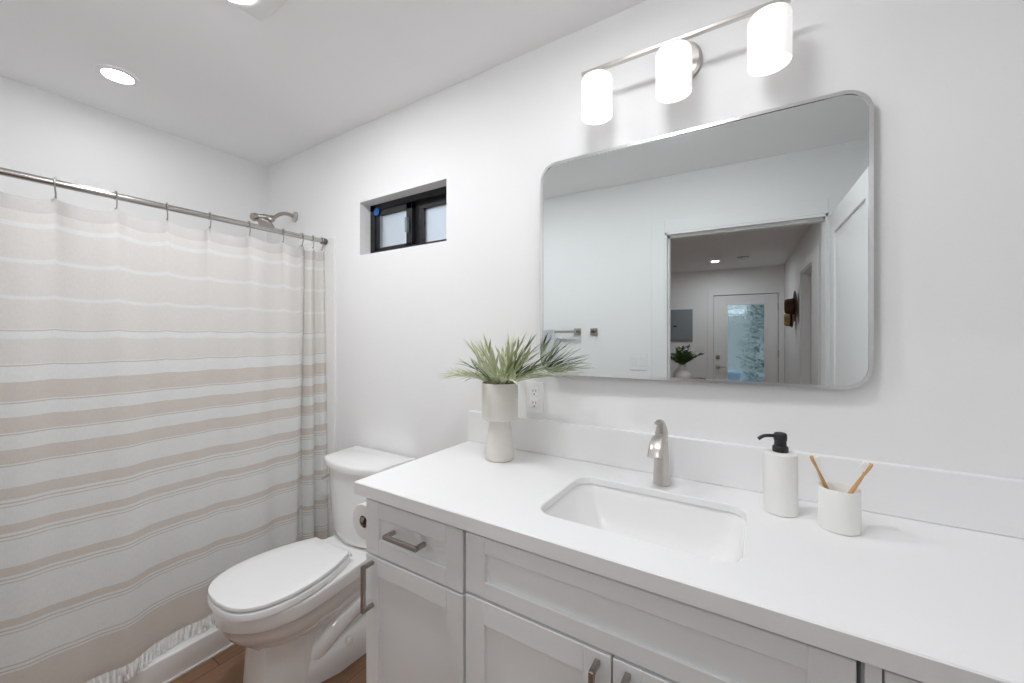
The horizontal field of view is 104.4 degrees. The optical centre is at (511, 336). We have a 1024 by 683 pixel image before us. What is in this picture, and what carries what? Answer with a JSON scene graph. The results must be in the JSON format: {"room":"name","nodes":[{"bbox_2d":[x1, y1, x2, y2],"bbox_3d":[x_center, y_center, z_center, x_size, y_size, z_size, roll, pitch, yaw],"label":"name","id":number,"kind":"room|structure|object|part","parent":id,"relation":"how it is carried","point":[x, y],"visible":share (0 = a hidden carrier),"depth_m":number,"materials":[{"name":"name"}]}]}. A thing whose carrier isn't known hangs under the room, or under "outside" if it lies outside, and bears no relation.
{"room":"bathroom","nodes":[
{"label":"bathroom","id":0,"kind":"room"},
{"bbox_2d":[0,75,266,242],"bbox_3d":[-2.070,0.120,1.923,0.120,2.440,1.620,0,0,32],"label":"wall","id":1,"kind":"structure","parent":0,"point":[43,133],"depth_m":1.98,"materials":[{"name":"paint"}]},
{"bbox_2d":[169,644,365,682],"bbox_3d":[-1.362,1.380,-1.162,5.030,0.080,6.410,0,0,32],"label":"floor","id":2,"kind":"structure","parent":0,"point":[227,666],"depth_m":1.59,"materials":[{"name":"brown wood"}]},
{"bbox_2d":[121,625,233,682],"bbox_3d":[-1.691,1.290,1.684,0.774,0.100,1.618,0,0,32],"label":"shower pan","id":3,"kind":"object","parent":2,"relation":"on","point":[192,652],"visible":0.07,"depth_m":1.58,"materials":[{"name":"white ceramic"}]},
{"bbox_2d":[207,445,415,682],"bbox_3d":[-0.817,0.952,1.652,0.432,0.776,0.723,0,0,32],"label":"toilet","id":4,"kind":"object","parent":2,"relation":"on","point":[294,608],"visible":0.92,"depth_m":1.52,"materials":[{"name":"white ceramic"}]},
{"bbox_3d":[-0.890,0.900,1.527,0.366,0.016,0.433,0,0,32],"label":"seat lid","id":5,"kind":"part","parent":4,"relation":"part of","materials":[{"name":"white plastic"}]},
{"bbox_3d":[-0.823,1.051,1.634,0.374,0.218,0.681,0,0,32],"label":"bowl","id":6,"kind":"part","parent":4,"relation":"part of","materials":[{"name":"white ceramic"}]},
{"bbox_3d":[-0.685,0.773,1.853,0.394,0.337,0.226,0,0,32],"label":"tank","id":7,"kind":"part","parent":4,"relation":"part of","materials":[{"name":"white ceramic"}]},
{"bbox_3d":[-0.688,0.584,1.849,0.422,0.040,0.253,0,0,32],"label":"tank lid","id":8,"kind":"part","parent":4,"relation":"part of","materials":[{"name":"white ceramic"}]},
{"bbox_2d":[360,498,467,682],"bbox_3d":[-0.146,0.909,1.317,0.376,0.862,0.592,0,0,32],"label":"vanity cabinet","id":9,"kind":"object","parent":2,"relation":"on","point":[413,591],"visible":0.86,"depth_m":1.10,"materials":[{"name":"paint"}]},
{"bbox_2d":[360,516,365,522],"bbox_3d":[-0.414,0.583,1.310,0.070,0.048,0.154,0,0,32],"label":"paper holder","id":10,"kind":"object","parent":9,"relation":"attached to","point":[362,519],"visible":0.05,"depth_m":1.26,"materials":[{"name":"silver metal"}]},
{"bbox_2d":[353,502,365,538],"bbox_3d":[-0.447,0.591,1.306,0.110,0.110,0.100,0,0,32],"label":"toilet paper roll","id":11,"kind":"object","parent":10,"relation":"on","point":[359,511],"visible":0.34,"depth_m":1.27,"materials":[{"name":"paper"}]},
{"bbox_3d":[-0.425,0.737,1.167,0.011,0.137,0.040,0,0,32],"label":"handle","id":12,"kind":"part","parent":9,"relation":"part of","materials":[{"name":"silver metal"}]},
{"bbox_3d":[-0.295,0.559,1.085,0.129,0.011,0.040,0,0,32],"label":"handle","id":13,"kind":"part","parent":9,"relation":"part of","materials":[{"name":"silver metal"}]},
{"bbox_3d":[-0.278,0.570,1.108,0.374,0.159,0.019,0,0,32],"label":"drawer","id":14,"kind":"part","parent":9,"relation":"part of","materials":[{"name":"paint"}]},
{"bbox_3d":[-0.278,0.942,1.108,0.374,0.573,0.019,0,0,32],"label":"door","id":15,"kind":"part","parent":9,"relation":"part of","materials":[{"name":"paint"}]},
{"bbox_2d":[466,531,855,682],"bbox_3d":[0.337,0.909,1.013,0.756,0.862,0.592,0,0,32],"label":"vanity cabinet","id":16,"kind":"object","parent":2,"relation":"on","point":[531,617],"visible":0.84,"depth_m":0.81,"materials":[{"name":"paint"}]},
{"bbox_3d":[0.046,0.936,0.905,0.372,0.583,0.019,0,0,32],"label":"door","id":17,"kind":"part","parent":16,"relation":"part of","materials":[{"name":"paint"}]},
{"bbox_3d":[0.165,0.728,0.796,0.011,0.135,0.040,0,0,32],"label":"handle","id":18,"kind":"part","parent":16,"relation":"part of","materials":[{"name":"silver metal"}]},
{"bbox_3d":[0.217,0.728,0.763,0.011,0.135,0.040,0,0,32],"label":"handle","id":19,"kind":"part","parent":16,"relation":"part of","materials":[{"name":"silver metal"}]},
{"bbox_3d":[0.365,0.936,0.704,0.374,0.583,0.019,0,0,32],"label":"door","id":20,"kind":"part","parent":16,"relation":"part of","materials":[{"name":"paint"}]},
{"bbox_2d":[354,441,1023,682],"bbox_3d":[0.360,0.459,1.014,1.625,0.037,0.570,0,0,32],"label":"countertop","id":21,"kind":"structure","parent":16,"relation":"on","point":[926,602],"depth_m":0.78,"materials":[{"name":"white stone"}]},
{"bbox_2d":[438,330,569,462],"bbox_3d":[-0.045,0.208,1.391,0.530,0.464,0.298,0,0,35],"label":"potted plant","id":22,"kind":"object","parent":21,"relation":"on","point":[500,391],"visible":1,"depth_m":1.38,"materials":[{"name":"green plant"}]},
{"bbox_3d":[-0.044,0.230,1.428,0.131,0.129,0.131,0,0,32],"label":"planter","id":23,"kind":"part","parent":22,"relation":"part of","materials":[{"name":"white ceramic"}]},
{"bbox_2d":[543,483,745,561],"bbox_3d":[0.330,0.542,1.008,0.509,0.164,0.353,0,0,32],"label":"sink","id":24,"kind":"object","parent":21,"relation":"in","point":[716,534],"visible":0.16,"depth_m":1.12,"materials":[{"name":"white ceramic"}]},
{"bbox_2d":[647,419,670,486],"bbox_3d":[0.431,0.342,1.161,0.051,0.196,0.120,0,0,32],"label":"faucet","id":25,"kind":"object","parent":21,"relation":"on","point":[658,449],"visible":1,"depth_m":1.17,"materials":[{"name":"silver metal"}]},
{"bbox_3d":[0.425,0.317,1.152,0.045,0.058,0.100,0,0,32],"label":"spout","id":26,"kind":"part","parent":25,"relation":"part of","materials":[{"name":"silver metal"}]},
{"bbox_3d":[0.438,0.268,1.172,0.037,0.049,0.079,0,0,32],"label":"lever handle","id":27,"kind":"part","parent":25,"relation":"part of","materials":[{"name":"silver metal"}]},
{"bbox_2d":[757,432,797,517],"bbox_3d":[0.671,0.341,0.995,0.077,0.198,0.073,0,0,-29],"label":"soap dispenser","id":28,"kind":"object","parent":21,"relation":"on","point":[780,465],"visible":1,"depth_m":0.97,"materials":[{"name":"white ceramic"}]},
{"bbox_2d":[763,448,797,517],"bbox_3d":[0.673,0.364,0.996,0.073,0.151,0.073,0,0,32],"label":"bottle","id":29,"kind":"object","parent":28,"relation":"attached to","point":[780,465],"depth_m":0.97,"materials":[{"name":"white ceramic"}]},
{"bbox_2d":[818,481,861,535],"bbox_3d":[0.749,0.392,0.909,0.077,0.095,0.077,0,0,32],"label":"toothbrush cup","id":30,"kind":"object","parent":21,"relation":"on","point":[839,511],"visible":0.97,"depth_m":0.88,"materials":[{"name":"white ceramic"}]},
{"bbox_2d":[810,455,829,489],"bbox_3d":[0.735,0.355,0.924,0.075,0.155,0.015,0,0,6],"label":"toothbrush","id":31,"kind":"object","parent":30,"relation":"in","point":[815,460],"visible":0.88,"depth_m":0.92,"materials":[{"name":"brown wood"}]},
{"bbox_2d":[848,461,872,492],"bbox_3d":[0.762,0.356,0.896,0.083,0.153,0.013,0,0,23],"label":"toothbrush","id":32,"kind":"object","parent":30,"relation":"in","point":[865,467],"visible":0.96,"depth_m":0.89,"materials":[{"name":"brown wood"}]},
{"bbox_2d":[856,660,923,682],"bbox_3d":[0.834,0.909,0.701,0.405,0.862,0.592,0,0,32],"label":"vanity cabinet","id":33,"kind":"object","parent":2,"relation":"on","point":[865,673],"visible":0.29,"depth_m":0.59,"materials":[{"name":"paint"}]},
{"bbox_3d":[0.711,0.570,0.487,0.379,0.159,0.019,0,0,32],"label":"drawer","id":34,"kind":"part","parent":33,"relation":"part of","materials":[{"name":"paint"}]},
{"bbox_2d":[0,0,646,166],"bbox_3d":[-1.362,-1.175,-1.162,5.030,0.150,6.410,0,0,32],"label":"ceiling","id":35,"kind":"structure","parent":0,"point":[212,74],"depth_m":1.54,"materials":[{"name":"paint"}]},
{"bbox_2d":[94,65,139,86],"bbox_3d":[-1.662,-1.097,1.674,0.137,0.006,0.137,0,0,32],"label":"recessed light","id":36,"kind":"object","parent":35,"relation":"in","point":[111,73],"visible":1,"depth_m":1.67,"materials":[{"name":"paint"}]},
{"bbox_2d":[227,0,287,21],"bbox_3d":[-0.823,-1.092,1.171,0.300,0.014,0.300,0,0,32],"label":"exhaust fan","id":37,"kind":"object","parent":35,"relation":"attached to","point":[260,10],"visible":1,"depth_m":1.31,"materials":[{"name":"white plastic"}]},
{"bbox_2d":[267,0,1023,478],"bbox_3d":[-0.153,0.120,1.763,3.536,2.440,0.150,0,0,32],"label":"wall","id":38,"kind":"structure","parent":0,"point":[943,80],"depth_m":1.19,"materials":[{"name":"paint"}]},
{"bbox_2d":[250,212,297,227],"bbox_3d":[-1.376,-0.678,2.302,0.100,0.151,0.238,0,0,32],"label":"shower fixture","id":39,"kind":"object","parent":38,"relation":"attached to","point":[262,219],"visible":0.96,"depth_m":2.26,"materials":[{"name":"silver metal"}]},
{"bbox_3d":[-1.349,-0.708,2.346,0.021,0.061,0.129,0,0,32],"label":"shower arm","id":40,"kind":"part","parent":39,"relation":"part of","materials":[{"name":"silver metal"}]},
{"bbox_2d":[292,237,335,537],"bbox_3d":[-1.276,0.347,2.374,0.723,1.783,0.010,0,0,32],"label":"shower surround","id":41,"kind":"object","parent":38,"relation":"attached to","point":[330,247],"visible":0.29,"depth_m":2.20,"materials":[{"name":"white tile"}]},
{"bbox_2d":[0,167,327,244],"bbox_3d":[-1.464,-0.528,1.542,0.035,0.035,1.598,0,0,32],"label":"shower rod","id":42,"kind":"object","parent":41,"relation":"attached to","point":[3,171],"visible":0.98,"depth_m":1.55,"materials":[{"name":"silver metal"}]},
{"bbox_2d":[53,177,56,198],"bbox_3d":[-1.573,-0.512,1.368,0.007,0.072,0.038,0,0,-45],"label":"curtain hook","id":43,"kind":"object","parent":42,"relation":"hanging from","point":[55,196],"visible":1,"depth_m":1.36,"materials":[{"name":"silver metal"}]},
{"bbox_2d":[114,191,117,208],"bbox_3d":[-1.492,-0.512,1.497,0.038,0.072,0.007,0,0,32],"label":"curtain hook","id":44,"kind":"object","parent":42,"relation":"hanging from","point":[116,192],"visible":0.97,"depth_m":1.49,"materials":[{"name":"silver metal"}]},
{"bbox_2d":[370,186,445,253],"bbox_3d":[-0.495,-0.562,1.996,0.597,0.276,0.072,0,0,32],"label":"window","id":45,"kind":"structure","parent":38,"relation":"in","point":[420,218],"depth_m":1.99,"materials":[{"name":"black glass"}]},
{"bbox_2d":[374,208,378,215],"bbox_3d":[-0.718,-0.660,2.104,0.042,0.042,0.002,0,0,32],"label":"sticker","id":46,"kind":"object","parent":45,"relation":"attached to","point":[376,210],"visible":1,"depth_m":2.10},
{"bbox_3d":[-0.609,-0.554,2.061,0.205,0.181,0.006,0,0,32],"label":"pane","id":47,"kind":"part","parent":45,"relation":"part of","materials":[{"name":"clear glass"}]},
{"bbox_3d":[-0.614,-0.558,2.063,0.285,0.244,0.024,0,0,32],"label":"sash","id":48,"kind":"part","parent":45,"relation":"part of","materials":[{"name":"black metal"}]},
{"bbox_3d":[-0.344,-0.562,1.927,0.207,0.226,0.006,0,0,32],"label":"pane","id":49,"kind":"part","parent":45,"relation":"part of","materials":[{"name":"clear glass"}]},
{"bbox_2d":[526,381,543,413],"bbox_3d":[0.087,0.234,1.518,0.074,0.120,0.008,0,0,32],"label":"wall outlet","id":50,"kind":"object","parent":38,"relation":"attached to","point":[534,391],"visible":1,"depth_m":1.51,"materials":[{"name":"plastic"}]},
{"bbox_2d":[530,387,538,395],"bbox_3d":[0.086,0.211,1.516,0.034,0.034,0.004,0,0,32],"label":"receptacle","id":51,"kind":"object","parent":50,"relation":"attached to","point":[534,391],"depth_m":1.51,"materials":[{"name":"plastic"}]},
{"bbox_2d":[530,399,538,407],"bbox_3d":[0.086,0.257,1.516,0.034,0.034,0.004,0,0,32],"label":"receptacle","id":52,"kind":"object","parent":50,"relation":"attached to","point":[534,403],"depth_m":1.51,"materials":[{"name":"plastic"}]},
{"bbox_2d":[581,0,792,124],"bbox_3d":[0.486,-0.813,1.183,0.570,0.206,0.150,0,0,32],"label":"vanity light","id":53,"kind":"object","parent":38,"relation":"attached to","point":[678,61],"visible":1,"depth_m":1.12,"materials":[{"name":"white glass"}]},
{"bbox_3d":[0.275,-0.774,1.287,0.100,0.128,0.100,0,0,32],"label":"lamp shade","id":54,"kind":"part","parent":53,"relation":"part of","materials":[{"name":"white glass"}]},
{"bbox_3d":[0.473,-0.774,1.163,0.100,0.128,0.100,0,0,32],"label":"lamp shade","id":55,"kind":"part","parent":53,"relation":"part of","materials":[{"name":"white glass"}]},
{"bbox_3d":[0.500,-0.850,1.205,0.132,0.132,0.100,0,0,32],"label":"plate","id":56,"kind":"part","parent":53,"relation":"part of","materials":[{"name":"silver metal"}]},
{"bbox_3d":[0.672,-0.779,1.037,0.052,0.091,0.052,0,0,32],"label":"bulb","id":57,"kind":"part","parent":53,"relation":"part of","materials":[{"name":"white glass"}]},
{"bbox_3d":[0.672,-0.774,1.037,0.100,0.128,0.100,0,0,32],"label":"lamp shade","id":58,"kind":"part","parent":53,"relation":"part of","materials":[{"name":"white glass"}]},
{"bbox_2d":[540,90,873,389],"bbox_3d":[0.507,-0.245,1.232,0.924,0.765,0.044,0,0,32],"label":"wall mirror","id":59,"kind":"object","parent":38,"relation":"attached to","point":[737,250],"visible":0.94,"depth_m":1.16,"materials":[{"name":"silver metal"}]},
{"bbox_2d":[468,410,1023,538],"bbox_3d":[0.506,0.377,1.247,1.625,0.126,0.020,0,0,32],"label":"backsplash","id":60,"kind":"structure","parent":38,"relation":"attached to","point":[991,504],"depth_m":1.06,"materials":[{"name":"white stone"}]},
{"bbox_3d":[-1.164,-0.512,2.019,0.038,0.072,0.007,0,0,44],"label":"curtain hook","id":61,"kind":"object","parent":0,"visible":0},
{"bbox_2d":[0,191,327,682],"bbox_3d":[-1.418,0.378,1.525,0.168,1.720,1.578,0,0,30],"label":"shower curtain","id":62,"kind":"object","parent":61,"relation":"hanging from","point":[163,393],"visible":0.85,"depth_m":1.51,"materials":[{"name":"fabric"}]},
{"bbox_3d":[-1.434,1.202,1.425,0.094,0.074,1.391,0,0,32],"label":"ruffled trim","id":63,"kind":"part","parent":62,"relation":"part of","materials":[{"name":"fabric"}]}
]}

